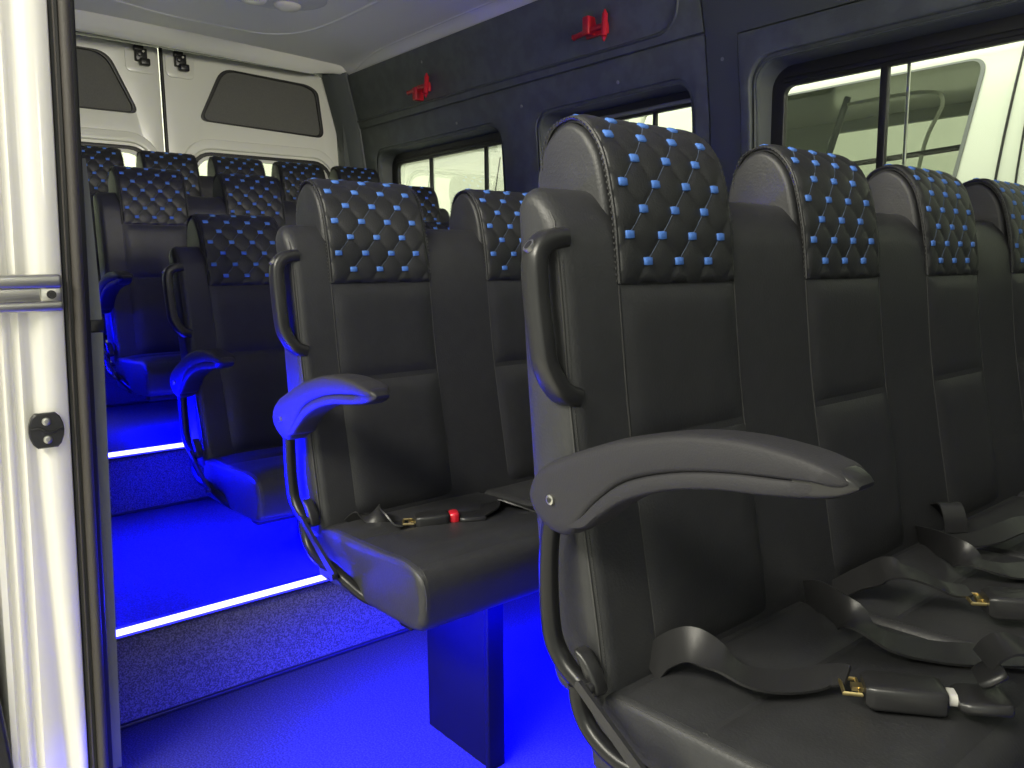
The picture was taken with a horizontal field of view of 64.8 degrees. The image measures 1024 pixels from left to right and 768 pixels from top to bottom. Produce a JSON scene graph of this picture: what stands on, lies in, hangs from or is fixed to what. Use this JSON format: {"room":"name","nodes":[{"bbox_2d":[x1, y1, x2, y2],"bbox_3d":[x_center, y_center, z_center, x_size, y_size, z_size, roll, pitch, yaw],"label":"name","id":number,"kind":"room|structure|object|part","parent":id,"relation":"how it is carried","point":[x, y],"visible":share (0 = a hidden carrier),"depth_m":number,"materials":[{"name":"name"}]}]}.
{"room":"vehicle interior","nodes":[
{"label":"vehicle interior","id":0,"kind":"room"},
{"bbox_2d":[76,31,349,166],"bbox_3d":[-1.789,-1.024,4.425,2.320,1.730,0.100,-7,10,-39],"label":"wall","id":1,"kind":"structure","parent":0,"point":[343,158],"depth_m":4.54,"materials":[{"name":"grey plastic"}]},
{"bbox_2d":[76,35,163,341],"bbox_3d":[-2.234,-0.954,4.069,0.963,1.582,0.084,-7,10,-39],"label":"door","id":2,"kind":"structure","parent":1,"relation":"in","point":[119,83],"depth_m":4.17,"materials":[{"name":"white paint"}]},
{"bbox_2d":[77,49,131,110],"bbox_3d":[-2.267,-1.532,3.991,0.747,0.302,0.008,-7,10,-39],"label":"blind","id":3,"kind":"object","parent":2,"relation":"attached to","point":[104,75],"depth_m":4.13,"materials":[{"name":"grey fabric"}]},
{"bbox_3d":[-2.244,-0.898,4.071,0.940,0.790,0.022,-7,10,-39],"label":"pressed frame","id":4,"kind":"part","parent":2,"relation":"part of","materials":[{"name":"white paint"}]},
{"bbox_3d":[-1.946,-1.693,4.218,0.150,0.127,0.008,-7,10,-39],"label":"latch plate","id":5,"kind":"part","parent":2,"relation":"part of","materials":[{"name":"white paint"}]},
{"bbox_2d":[158,47,168,152],"bbox_3d":[-1.854,-1.003,4.376,0.020,1.565,0.019,-7,10,-39],"label":"trim","id":6,"kind":"structure","parent":1,"relation":"attached to","point":[159,48],"depth_m":4.30,"materials":[{"name":"black rubber"}]},
{"bbox_2d":[75,9,345,73],"bbox_3d":[-1.740,-1.780,4.146,2.070,0.114,0.296,-7,10,-39],"label":"trim","id":7,"kind":"structure","parent":1,"relation":"attached to","point":[85,21],"depth_m":4.16,"materials":[{"name":"white plastic"}]},
{"bbox_2d":[162,49,338,178],"bbox_3d":[-1.446,-1.052,4.716,1.047,1.578,0.084,-7,10,-39],"label":"door","id":8,"kind":"structure","parent":1,"relation":"in","point":[215,106],"depth_m":4.60,"materials":[{"name":"white paint"}]},
{"bbox_3d":[-1.792,-1.713,4.345,0.150,0.127,0.008,-7,10,-39],"label":"latch plate","id":9,"kind":"part","parent":8,"relation":"part of","materials":[{"name":"white paint"}]},
{"bbox_3d":[-1.438,-1.000,4.733,0.935,0.790,0.022,-7,10,-39],"label":"pressed frame","id":10,"kind":"part","parent":8,"relation":"part of","materials":[{"name":"white paint"}]},
{"bbox_2d":[205,72,319,134],"bbox_3d":[-1.442,-1.621,4.671,0.738,0.322,0.008,-7,10,-39],"label":"blind","id":11,"kind":"object","parent":8,"relation":"attached to","point":[243,103],"depth_m":4.66,"materials":[{"name":"grey fabric"}]},
{"bbox_2d":[320,72,365,167],"bbox_3d":[-1.014,-1.258,4.990,0.271,1.250,0.162,-7,10,-39],"label":"trim","id":12,"kind":"structure","parent":1,"relation":"attached to","point":[337,89],"depth_m":4.91,"materials":[{"name":"grey plastic"}]},
{"bbox_2d":[74,0,536,74],"bbox_3d":[-0.139,-1.498,2.146,2.190,0.130,5.250,-7,10,-39],"label":"ceiling","id":13,"kind":"structure","parent":0,"point":[353,35],"depth_m":3.94,"materials":[{"name":"white fabric"}]},
{"bbox_2d":[237,0,327,11],"bbox_3d":[-1.052,-1.697,3.550,0.500,0.045,0.340,-7,10,-39],"label":"dome lamp","id":14,"kind":"object","parent":13,"relation":"attached to","point":[282,5],"visible":1,"depth_m":3.62,"materials":[{"name":"grey plastic"}]},
{"bbox_2d":[122,48,501,175],"bbox_3d":[-5.664,-1.791,8.197,16.000,4.620,0.100,-7,10,-39],"label":"wall","id":15,"kind":"structure","parent":0,"point":[129,160],"depth_m":9.67,"materials":[{"name":"white paint"}]},
{"bbox_2d":[106,360,595,767],"bbox_3d":[-0.102,0.382,2.529,2.275,0.700,5.410,-7,10,-39],"label":"floor","id":16,"kind":"structure","parent":0,"point":[367,706],"depth_m":1.94,"materials":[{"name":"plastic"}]},
{"bbox_2d":[82,158,121,767],"bbox_3d":[-0.814,0.280,1.604,0.063,1.415,0.040,-7,10,-39],"label":"trim","id":17,"kind":"structure","parent":16,"relation":"on","point":[96,319],"depth_m":1.58,"materials":[{"name":"grey rubber"}]},
{"bbox_2d":[104,362,177,406],"bbox_3d":[-1.286,-0.061,3.942,2.213,0.197,0.038,-7,10,-39],"label":"trim","id":18,"kind":"structure","parent":16,"relation":"on","point":[115,395],"depth_m":3.56,"materials":[{"name":"carpet"}]},
{"bbox_2d":[108,447,211,516],"bbox_3d":[-0.619,0.241,3.177,2.213,0.205,0.038,-7,10,-39],"label":"step","id":19,"kind":"structure","parent":16,"relation":"on","point":[146,481],"depth_m":2.69,"materials":[{"name":"carpet"}]},
{"bbox_2d":[108,443,183,457],"bbox_3d":[-1.137,0.209,2.725,0.845,0.017,0.017,-7,10,-39],"label":"led strip","id":20,"kind":"object","parent":19,"relation":"attached to","point":[177,445],"visible":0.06,"depth_m":2.65,"materials":[{"name":"white plastic"}]},
{"bbox_2d":[81,145,380,339],"bbox_3d":[-1.264,-0.641,3.935,1.737,0.958,0.602,-7,10,-39],"label":"seat","id":21,"kind":"object","parent":16,"relation":"on","point":[290,175],"visible":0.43,"depth_m":3.90,"materials":[{"name":"black leather"}]},
{"bbox_3d":[-1.845,-0.746,3.613,0.240,0.197,0.038,-7,10,-39],"label":"panel","id":22,"kind":"part","parent":21,"relation":"part of","materials":[{"name":"black leather"}]},
{"bbox_3d":[-1.817,-0.498,3.617,0.248,0.278,0.066,-7,10,-39],"label":"lumbar panel","id":23,"kind":"part","parent":21,"relation":"part of","materials":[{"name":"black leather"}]},
{"bbox_3d":[-1.897,-0.964,3.643,0.240,0.224,0.154,-7,10,-39],"label":"quilted panel","id":24,"kind":"part","parent":21,"relation":"part of","materials":[{"name":"black leather"}]},
{"bbox_2d":[103,314,106,334],"bbox_3d":[-1.692,-0.285,3.498,0.329,0.129,0.405,-7,10,-39],"label":"cushion","id":25,"kind":"object","parent":21,"relation":"on","point":[105,331],"depth_m":3.27,"materials":[{"name":"black leather"}]},
{"bbox_3d":[-1.639,-0.996,3.854,0.240,0.224,0.154,-7,10,-39],"label":"quilted panel","id":26,"kind":"part","parent":21,"relation":"part of","materials":[{"name":"black leather"}]},
{"bbox_3d":[-1.337,-0.711,4.061,1.675,0.648,0.169,-7,10,-39],"label":"backrest","id":27,"kind":"part","parent":21,"relation":"part of","materials":[{"name":"black leather"}]},
{"bbox_3d":[-1.382,-1.029,4.066,0.240,0.224,0.154,-7,10,-39],"label":"quilted panel","id":28,"kind":"part","parent":21,"relation":"part of","materials":[{"name":"black leather"}]},
{"bbox_3d":[-1.124,-1.062,4.278,0.240,0.224,0.154,-7,10,-39],"label":"quilted panel","id":29,"kind":"part","parent":21,"relation":"part of","materials":[{"name":"black leather"}]},
{"bbox_3d":[-0.867,-1.094,4.490,0.240,0.224,0.154,-7,10,-39],"label":"quilted panel","id":30,"kind":"part","parent":21,"relation":"part of","materials":[{"name":"black leather"}]},
{"bbox_2d":[116,573,409,729],"bbox_3d":[-0.038,0.548,2.475,2.268,0.224,0.038,-7,10,-39],"label":"step","id":31,"kind":"structure","parent":16,"relation":"on","point":[167,668],"depth_m":1.95,"materials":[{"name":"carpet"}]},
{"bbox_2d":[116,575,325,636],"bbox_3d":[-0.557,0.507,2.022,0.900,0.017,0.017,-7,10,-39],"label":"led strip","id":32,"kind":"object","parent":31,"relation":"attached to","point":[159,621],"visible":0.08,"depth_m":1.90,"materials":[{"name":"glowing white light-emitting plastic"}]},
{"bbox_2d":[93,166,449,424],"bbox_3d":[-0.828,-0.384,3.377,1.662,0.985,0.602,-7,10,-39],"label":"seat","id":33,"kind":"object","parent":16,"relation":"on","point":[144,213],"visible":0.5,"depth_m":3.05,"materials":[{"name":"black leather"}]},
{"bbox_3d":[-1.386,-0.315,2.801,0.052,0.152,0.388,-7,10,-39],"label":"armrest","id":34,"kind":"part","parent":33,"relation":"part of","materials":[{"name":"grey plastic"}]},
{"bbox_2d":[116,357,180,396],"bbox_3d":[-1.202,-0.048,2.982,0.394,0.129,0.405,-7,10,-39],"label":"cushion","id":35,"kind":"object","parent":33,"relation":"on","point":[145,376],"depth_m":2.76,"materials":[{"name":"black leather"}]},
{"bbox_3d":[-1.407,-0.727,3.127,0.240,0.224,0.154,-7,10,-39],"label":"quilted panel","id":36,"kind":"part","parent":33,"relation":"part of","materials":[{"name":"black leather"}]},
{"bbox_3d":[-0.751,-0.040,3.392,1.550,0.025,0.280,-7,10,-39],"label":"seat frame","id":37,"kind":"part","parent":33,"relation":"part of","materials":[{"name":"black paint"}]},
{"bbox_3d":[-1.327,-0.261,3.102,0.248,0.278,0.066,-7,10,-39],"label":"lumbar panel","id":38,"kind":"part","parent":33,"relation":"part of","materials":[{"name":"black leather"}]},
{"bbox_3d":[-1.355,-0.509,3.097,0.240,0.197,0.038,-7,10,-39],"label":"panel","id":39,"kind":"part","parent":33,"relation":"part of","materials":[{"name":"black leather"}]},
{"bbox_3d":[-1.100,-0.766,3.380,0.240,0.224,0.154,-7,10,-39],"label":"quilted panel","id":40,"kind":"part","parent":33,"relation":"part of","materials":[{"name":"black leather"}]},
{"bbox_3d":[-0.901,-0.467,3.501,1.600,0.648,0.169,-7,10,-39],"label":"backrest","id":41,"kind":"part","parent":33,"relation":"part of","materials":[{"name":"black leather"}]},
{"bbox_3d":[-0.485,-0.844,3.885,0.240,0.224,0.154,-7,10,-39],"label":"quilted panel","id":42,"kind":"part","parent":33,"relation":"part of","materials":[{"name":"black leather"}]},
{"bbox_2d":[162,213,448,537],"bbox_3d":[-0.393,-0.058,2.586,1.293,0.957,0.655,-7,10,-39],"label":"seat","id":43,"kind":"object","parent":16,"relation":"on","point":[229,379],"visible":0.39,"depth_m":2.34,"materials":[{"name":"black leather"}]},
{"bbox_3d":[-0.958,-0.237,2.305,0.061,0.220,0.056,-7,5,-39],"label":"grab handle","id":44,"kind":"part","parent":43,"relation":"part of","materials":[{"name":"black plastic"}]},
{"bbox_3d":[-0.822,-0.023,2.139,0.052,0.152,0.388,-7,10,-39],"label":"armrest","id":45,"kind":"part","parent":43,"relation":"part of","materials":[{"name":"grey plastic"}]},
{"bbox_3d":[-0.466,-0.136,2.709,1.230,0.648,0.169,-7,5,-39],"label":"backrest","id":46,"kind":"part","parent":43,"relation":"part of","materials":[{"name":"black leather"}]},
{"bbox_3d":[-0.843,-0.410,2.476,0.240,0.224,0.154,-7,5,-39],"label":"quilted panel","id":47,"kind":"part","parent":43,"relation":"part of","materials":[{"name":"black leather"}]},
{"bbox_3d":[-0.779,-0.198,2.432,0.240,0.197,0.038,-7,5,-39],"label":"panel","id":48,"kind":"part","parent":43,"relation":"part of","materials":[{"name":"black leather"}]},
{"bbox_2d":[203,456,293,521],"bbox_3d":[-0.605,0.260,2.291,0.404,0.129,0.405,-7,10,-39],"label":"cushion","id":49,"kind":"object","parent":43,"relation":"on","point":[254,487],"depth_m":2.09,"materials":[{"name":"black leather"}]},
{"bbox_3d":[-0.738,0.048,2.419,0.248,0.278,0.066,-7,5,-39],"label":"lumbar panel","id":50,"kind":"part","parent":43,"relation":"part of","materials":[{"name":"black leather"}]},
{"bbox_3d":[-0.300,0.286,2.580,1.180,0.025,0.280,-7,10,-39],"label":"seat frame","id":51,"kind":"part","parent":43,"relation":"part of","materials":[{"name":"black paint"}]},
{"bbox_3d":[-0.212,-0.490,2.994,0.240,0.224,0.154,-7,5,-39],"label":"quilted panel","id":52,"kind":"part","parent":43,"relation":"part of","materials":[{"name":"black leather"}]},
{"bbox_2d":[269,178,538,767],"bbox_3d":[0.266,0.109,2.070,1.710,1.201,0.602,-7,10,-39],"label":"seat","id":53,"kind":"object","parent":16,"relation":"on","point":[403,420],"visible":0.48,"depth_m":1.70,"materials":[{"name":"black leather"}]},
{"bbox_3d":[-0.453,-0.162,1.633,0.061,0.220,0.056,-7,10,-39],"label":"grab handle","id":54,"kind":"part","parent":53,"relation":"part of","materials":[{"name":"black plastic"}]},
{"bbox_3d":[-0.341,0.050,1.496,0.052,0.152,0.388,-7,10,-39],"label":"armrest","id":55,"kind":"part","parent":53,"relation":"part of","materials":[{"name":"grey plastic"}]},
{"bbox_3d":[-0.329,-0.339,1.794,0.240,0.224,0.154,-7,10,-39],"label":"quilted panel","id":56,"kind":"part","parent":53,"relation":"part of","materials":[{"name":"black leather"}]},
{"bbox_3d":[0.342,0.345,2.070,1.598,0.025,0.280,-7,10,-39],"label":"seat frame","id":57,"kind":"part","parent":53,"relation":"part of","materials":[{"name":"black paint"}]},
{"bbox_3d":[-0.277,-0.121,1.764,0.240,0.197,0.038,-7,10,-39],"label":"panel","id":58,"kind":"part","parent":53,"relation":"part of","materials":[{"name":"black leather"}]},
{"bbox_3d":[-0.249,0.127,1.768,0.248,0.278,0.066,-7,10,-39],"label":"lumbar panel","id":59,"kind":"part","parent":53,"relation":"part of","materials":[{"name":"black leather"}]},
{"bbox_3d":[0.191,-0.081,2.179,1.648,0.648,0.169,-7,10,-39],"label":"backrest","id":60,"kind":"part","parent":53,"relation":"part of","materials":[{"name":"black leather"}]},
{"bbox_2d":[317,492,538,630],"bbox_3d":[-0.123,0.339,1.649,0.406,0.129,0.405,-7,10,-39],"label":"cushion","id":61,"kind":"object","parent":53,"relation":"on","point":[424,575],"depth_m":1.51,"materials":[{"name":"black leather"}]},
{"bbox_3d":[-0.103,0.581,1.697,0.042,0.378,0.224,-7,10,-39],"label":"leg","id":62,"kind":"part","parent":53,"relation":"part of","materials":[{"name":"black metal"}]},
{"bbox_3d":[-0.081,0.269,1.630,0.053,0.013,0.048,-2,8,-11],"label":"tongue plate","id":63,"kind":"part","parent":53,"relation":"part of","materials":[{"name":"black plastic"}]},
{"bbox_3d":[-0.012,-0.379,2.054,0.240,0.224,0.154,-7,10,-39],"label":"quilted panel","id":64,"kind":"part","parent":53,"relation":"part of","materials":[{"name":"black leather"}]},
{"bbox_3d":[0.040,-0.162,2.024,0.240,0.197,0.038,-7,10,-39],"label":"panel","id":65,"kind":"part","parent":53,"relation":"part of","materials":[{"name":"black leather"}]},
{"bbox_2d":[484,482,532,505],"bbox_3d":[0.193,0.299,1.909,0.406,0.129,0.405,-7,10,-39],"label":"cushion","id":66,"kind":"object","parent":53,"relation":"on","point":[518,492],"depth_m":1.87,"materials":[{"name":"black leather"}]},
{"bbox_3d":[0.068,0.086,2.029,0.248,0.278,0.066,-7,10,-39],"label":"lumbar panel","id":67,"kind":"part","parent":53,"relation":"part of","materials":[{"name":"black leather"}]},
{"bbox_2d":[520,114,1023,767],"bbox_3d":[0.825,0.192,1.422,1.820,1.205,0.645,-7,10,-39],"label":"seat","id":68,"kind":"object","parent":16,"relation":"on","point":[777,489],"visible":1,"depth_m":1.09,"materials":[{"name":"black leather"}]},
{"bbox_3d":[0.048,-0.078,0.969,0.061,0.220,0.056,-7,10,-39],"label":"grab handle","id":69,"kind":"part","parent":68,"relation":"part of","materials":[{"name":"black plastic"}]},
{"bbox_3d":[0.183,-0.256,1.138,0.240,0.224,0.154,-7,10,-39],"label":"quilted panel","id":70,"kind":"part","parent":68,"relation":"part of","materials":[{"name":"black leather"}]},
{"bbox_3d":[0.235,-0.039,1.109,0.240,0.197,0.038,-7,10,-39],"label":"panel","id":71,"kind":"part","parent":68,"relation":"part of","materials":[{"name":"black leather"}]},
{"bbox_3d":[0.165,0.114,0.822,0.052,0.152,0.388,-7,10,-39],"label":"armrest","id":72,"kind":"part","parent":68,"relation":"part of","materials":[{"name":"grey plastic"}]},
{"bbox_3d":[0.263,0.209,1.113,0.248,0.278,0.066,-7,10,-39],"label":"lumbar panel","id":73,"kind":"part","parent":68,"relation":"part of","materials":[{"name":"black leather"}]},
{"bbox_2d":[592,602,1023,767],"bbox_3d":[0.388,0.422,0.994,0.434,0.129,0.405,-7,10,-39],"label":"cushion","id":74,"kind":"object","parent":68,"relation":"on","point":[685,715],"depth_m":0.92,"materials":[{"name":"black leather"}]},
{"bbox_3d":[0.521,-0.299,1.416,0.240,0.224,0.154,-7,10,-39],"label":"quilted panel","id":75,"kind":"part","parent":68,"relation":"part of","materials":[{"name":"black leather"}]},
{"bbox_3d":[0.573,-0.082,1.387,0.240,0.197,0.038,-7,10,-39],"label":"panel","id":76,"kind":"part","parent":68,"relation":"part of","materials":[{"name":"black leather"}]},
{"bbox_3d":[0.601,0.167,1.391,0.248,0.278,0.066,-7,10,-39],"label":"lumbar panel","id":77,"kind":"part","parent":68,"relation":"part of","materials":[{"name":"black leather"}]},
{"bbox_2d":[831,542,1004,642],"bbox_3d":[0.726,0.379,1.272,0.434,0.129,0.405,-7,10,-39],"label":"cushion","id":78,"kind":"object","parent":68,"relation":"on","point":[907,606],"depth_m":1.22,"materials":[{"name":"black leather"}]},
{"bbox_3d":[0.860,-0.342,1.694,0.240,0.224,0.154,-7,10,-39],"label":"quilted panel","id":79,"kind":"part","parent":68,"relation":"part of","materials":[{"name":"black leather"}]},
{"bbox_3d":[0.912,-0.124,1.665,0.240,0.197,0.038,-7,10,-39],"label":"panel","id":80,"kind":"part","parent":68,"relation":"part of","materials":[{"name":"black leather"}]},
{"bbox_3d":[0.940,0.124,1.669,0.248,0.278,0.066,-7,10,-39],"label":"lumbar panel","id":81,"kind":"part","parent":68,"relation":"part of","materials":[{"name":"black leather"}]},
{"bbox_3d":[0.511,0.344,0.879,0.052,0.015,0.052,1,8,13],"label":"tongue plate","id":82,"kind":"part","parent":68,"relation":"part of","materials":[{"name":"black plastic"}]},
{"bbox_2d":[942,496,1023,557],"bbox_3d":[1.065,0.336,1.550,0.434,0.129,0.405,-7,10,-39],"label":"cushion","id":83,"kind":"object","parent":68,"relation":"on","point":[988,511],"depth_m":1.61,"materials":[{"name":"black leather"}]},
{"bbox_3d":[1.198,-0.385,1.972,0.240,0.224,0.154,-7,10,-39],"label":"quilted panel","id":84,"kind":"part","parent":68,"relation":"part of","materials":[{"name":"black leather"}]},
{"bbox_3d":[1.250,-0.167,1.943,0.240,0.197,0.038,-7,10,-39],"label":"panel","id":85,"kind":"part","parent":68,"relation":"part of","materials":[{"name":"black leather"}]},
{"bbox_3d":[1.278,0.081,1.947,0.248,0.278,0.066,-7,10,-39],"label":"lumbar panel","id":86,"kind":"part","parent":68,"relation":"part of","materials":[{"name":"black leather"}]},
{"bbox_2d":[347,0,1023,196],"bbox_3d":[0.735,-0.527,3.072,0.183,2.170,5.350,-7,10,-39],"label":"wall","id":87,"kind":"structure","parent":0,"point":[504,72],"depth_m":3.35,"materials":[{"name":"dark grey plastic"}]},
{"bbox_2d":[406,73,430,101],"bbox_3d":[-0.497,-1.579,4.307,0.058,0.128,0.202,-7,10,-39],"label":"hammer","id":88,"kind":"object","parent":87,"relation":"attached to","point":[422,90],"visible":1,"depth_m":4.29,"materials":[{"name":"red plastic"}]},
{"bbox_3d":[-0.507,-1.574,4.310,0.025,0.031,0.186,-7,10,-37],"label":"handle","id":89,"kind":"part","parent":88,"relation":"part of","materials":[{"name":"red plastic"}]},
{"bbox_2d":[378,126,504,190],"bbox_3d":[-0.384,-1.007,4.484,0.121,0.770,1.250,-7,10,-39],"label":"window","id":90,"kind":"structure","parent":87,"relation":"in","point":[392,161],"depth_m":4.51,"materials":[{"name":"black rubber"}]},
{"bbox_3d":[-0.338,-1.287,4.436,0.008,0.018,1.115,-7,10,-39],"label":"slide rail","id":91,"kind":"part","parent":90,"relation":"part of","materials":[{"name":"black metal"}]},
{"bbox_3d":[-0.150,-1.575,3.920,0.087,0.304,2.595,-7,10,-39],"label":"trim panel","id":92,"kind":"part","parent":87,"relation":"part of","materials":[{"name":"plastic"}]},
{"bbox_2d":[571,9,608,40],"bbox_3d":[0.326,-1.456,3.321,0.058,0.128,0.202,-7,10,-39],"label":"hammer","id":93,"kind":"object","parent":87,"relation":"attached to","point":[590,29],"visible":1,"depth_m":3.30,"materials":[{"name":"red plastic"}]},
{"bbox_3d":[0.317,-1.451,3.324,0.025,0.031,0.186,-7,10,-37],"label":"handle","id":94,"kind":"part","parent":93,"relation":"part of","materials":[{"name":"red plastic"}]},
{"bbox_2d":[539,83,692,165],"bbox_3d":[0.454,-0.875,3.485,0.121,0.770,0.950,-7,10,-39],"label":"window","id":95,"kind":"structure","parent":87,"relation":"in","point":[676,97],"depth_m":3.39,"materials":[{"name":"black rubber"}]},
{"bbox_3d":[0.499,-1.156,3.438,0.008,0.018,0.815,-7,10,-39],"label":"slide rail","id":96,"kind":"part","parent":95,"relation":"part of","materials":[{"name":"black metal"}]},
{"bbox_3d":[1.575,-0.539,2.035,0.156,1.866,2.678,-7,10,-39],"label":"pillar panel","id":97,"kind":"part","parent":87,"relation":"part of","materials":[{"name":"grey plastic"}]},
{"bbox_2d":[754,0,1023,168],"bbox_3d":[1.376,-0.735,2.383,0.122,0.780,1.522,-7,10,-39],"label":"window","id":98,"kind":"structure","parent":87,"relation":"in","point":[1003,25],"depth_m":2.61,"materials":[{"name":"black rubber"}]},
{"bbox_3d":[1.419,-1.011,2.342,0.008,0.018,1.400,-7,10,-39],"label":"slide rail","id":99,"kind":"part","parent":98,"relation":"part of","materials":[{"name":"black metal"}]},
{"bbox_2d":[624,115,968,176],"bbox_3d":[6.311,-1.666,6.385,0.100,4.620,18.000,-7,10,-39],"label":"wall","id":100,"kind":"structure","parent":0,"point":[859,145],"depth_m":8.63,"materials":[{"name":"white paint"}]},
{"label":"outside","id":101,"kind":"structure","parent":0,"visible":0},
{"bbox_3d":[0.148,1.456,1.627,16.000,0.100,18.000,-7,10,-39],"label":"ground","id":102,"kind":"structure","parent":101,"visible":0},
{"bbox_2d":[401,147,503,214],"bbox_3d":[-0.279,-0.976,8.689,1.797,2.748,6.000,-7,10,-39],"label":"van","id":103,"kind":"object","parent":102,"relation":"on","point":[454,174],"visible":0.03,"depth_m":7.73,"materials":[{"name":"white paint"}]},
{"bbox_2d":[625,41,1023,184],"bbox_3d":[2.994,-0.319,3.780,1.797,2.748,5.200,-7,10,-39],"label":"van","id":104,"kind":"object","parent":102,"relation":"on","point":[986,85],"visible":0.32,"depth_m":4.12,"materials":[{"name":"white paint"}]},
{"bbox_3d":[2.995,-0.418,3.768,1.670,2.250,5.160,-7,10,-39],"label":"panel","id":105,"kind":"part","parent":104,"relation":"part of","materials":[{"name":"white paint"}]},
{"bbox_3d":[1.716,-1.195,4.397,0.219,0.709,0.036,1,8,14],"label":"interior frame","id":106,"kind":"part","parent":104,"relation":"part of","materials":[{"name":"grey"}]},
{"bbox_3d":[1.925,-1.147,4.146,0.122,0.676,0.510,-7,10,-39],"label":"interior frame","id":107,"kind":"part","parent":104,"relation":"part of","materials":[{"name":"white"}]},
{"bbox_3d":[1.792,-1.176,4.299,0.029,0.078,1.501,-7,10,-39],"label":"interior frame","id":108,"kind":"part","parent":104,"relation":"part of","materials":[{"name":"black paint"}]},
{"bbox_3d":[-1.860,-0.404,2.794,0.050,2.260,2.600,-7,10,-39],"label":"wall","id":109,"kind":"structure","parent":0,"visible":0},
{"bbox_2d":[0,700,13,767],"bbox_3d":[-1.530,-0.081,1.949,0.216,2.550,1.655,-7,10,-39],"label":"door","id":110,"kind":"structure","parent":109,"relation":"in","point":[6,761],"depth_m":1.47,"materials":[{"name":"black rubber"}]},
{"bbox_2d":[0,0,88,767],"bbox_3d":[-1.143,0.017,1.473,0.602,2.820,0.436,-7,10,-39],"label":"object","id":111,"kind":"structure","parent":109,"relation":"attached to","point":[42,694],"depth_m":1.46,"materials":[{"name":"white paint"}]},
{"bbox_3d":[-1.026,-0.137,1.276,0.562,0.066,0.016,-7,10,-39],"label":"rail","id":112,"kind":"part","parent":111,"relation":"part of","materials":[{"name":"silver metal"}]},
{"bbox_3d":[-0.825,-0.160,1.444,0.033,0.024,0.005,-7,10,-39],"label":"plate","id":113,"kind":"part","parent":111,"relation":"part of","materials":[{"name":"silver metal"}]},
{"bbox_2d":[47,0,112,767],"bbox_3d":[-0.807,0.008,1.509,0.132,2.820,0.048,-7,10,-39],"label":"door seal","id":114,"kind":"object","parent":109,"relation":"attached to","point":[61,13],"depth_m":1.49,"materials":[{"name":"black rubber"}]}
]}

